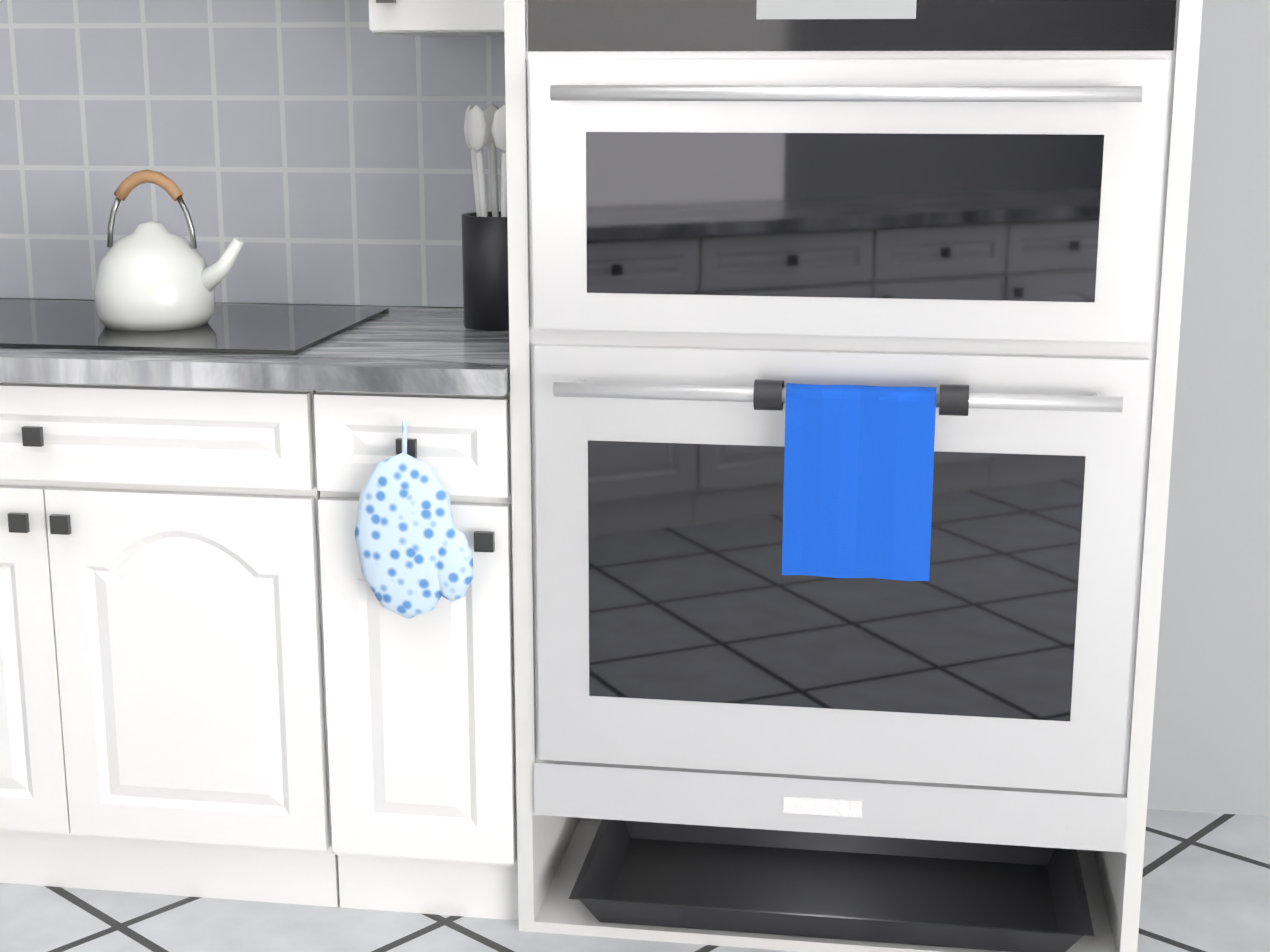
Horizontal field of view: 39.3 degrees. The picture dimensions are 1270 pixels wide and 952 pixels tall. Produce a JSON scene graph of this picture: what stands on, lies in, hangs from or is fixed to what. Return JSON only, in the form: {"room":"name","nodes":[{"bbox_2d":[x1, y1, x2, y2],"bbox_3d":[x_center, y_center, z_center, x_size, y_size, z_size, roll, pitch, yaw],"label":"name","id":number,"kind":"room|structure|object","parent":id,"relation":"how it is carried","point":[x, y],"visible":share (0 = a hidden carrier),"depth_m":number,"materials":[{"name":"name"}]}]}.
{"room":"kitchen","nodes":[
{"label":"kitchen","id":0,"kind":"room"},
{"bbox_2d":[0,809,1269,951],"bbox_3d":[-0.723,1.346,0.281,11.900,0.050,8.515,12,17,42],"label":"floor","id":1,"kind":"structure","parent":0,"point":[1205,882],"depth_m":2.89,"materials":[{"name":"tile"}]},
{"bbox_2d":[0,0,1202,951],"bbox_3d":[-0.683,-0.056,0.843,5.459,2.430,5.432,12,17,42],"label":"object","id":2,"kind":"object","parent":1,"relation":"on","point":[225,672],"visible":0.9,"depth_m":2.69,"materials":[{"name":"white painted wood"},{"name":"granite"},{"name":"dark plastic"}]},
{"bbox_2d":[93,169,243,330],"bbox_3d":[-0.803,-0.384,2.995,0.236,0.261,0.200,12,17,42],"label":"kettle","id":3,"kind":"object","parent":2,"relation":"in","point":[153,276],"visible":1,"depth_m":2.96,"materials":[{"name":"white ceramic"}]},
{"bbox_2d":[0,299,389,354],"bbox_3d":[-0.883,-0.261,3.062,0.948,0.006,0.872,12,17,42],"label":"cooktop","id":4,"kind":"object","parent":2,"relation":"in","point":[27,326],"depth_m":2.97,"materials":[{"name":"black glass"}]},
{"bbox_2d":[355,421,472,618],"bbox_3d":[-0.334,0.070,2.675,0.151,0.306,0.105,12,17,42],"label":"oven mitt","id":5,"kind":"object","parent":2,"relation":"hanging from","point":[415,553],"visible":1,"depth_m":2.67,"materials":[{"name":"white fabric"}]},
{"bbox_2d":[462,103,508,330],"bbox_3d":[-0.230,-0.442,3.026,0.130,0.374,0.130,12,17,42],"label":"utensil holder","id":6,"kind":"object","parent":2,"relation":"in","point":[485,267],"visible":0.54,"depth_m":2.99,"materials":[{"name":"dark plastic"},{"name":"white plastic"}]},
{"bbox_2d":[569,819,1093,951],"bbox_3d":[0.324,0.660,2.932,0.804,0.057,0.404,2,13,9],"label":"pan","id":7,"kind":"object","parent":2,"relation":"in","point":[995,897],"visible":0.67,"depth_m":2.95,"materials":[{"name":"grey metal"}]},
{"bbox_2d":[753,379,968,580],"bbox_3d":[0.319,0.005,2.541,0.300,0.281,0.047,2,13,9],"label":"hanging towel","id":8,"kind":"object","parent":2,"relation":"hanging from","point":[858,477],"visible":0.98,"depth_m":2.52,"materials":[{"name":"blue fabric"}]},
{"bbox_2d":[24,0,1269,815],"bbox_3d":[-0.273,-0.929,3.237,4.031,3.060,0.150,2,13,9],"label":"wall","id":9,"kind":"structure","parent":0,"point":[1212,726],"depth_m":3.16,"materials":[{"name":"grey paint"}]},
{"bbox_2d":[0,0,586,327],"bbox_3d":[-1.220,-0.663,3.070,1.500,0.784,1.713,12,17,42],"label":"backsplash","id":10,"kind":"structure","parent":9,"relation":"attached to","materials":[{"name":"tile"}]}
]}

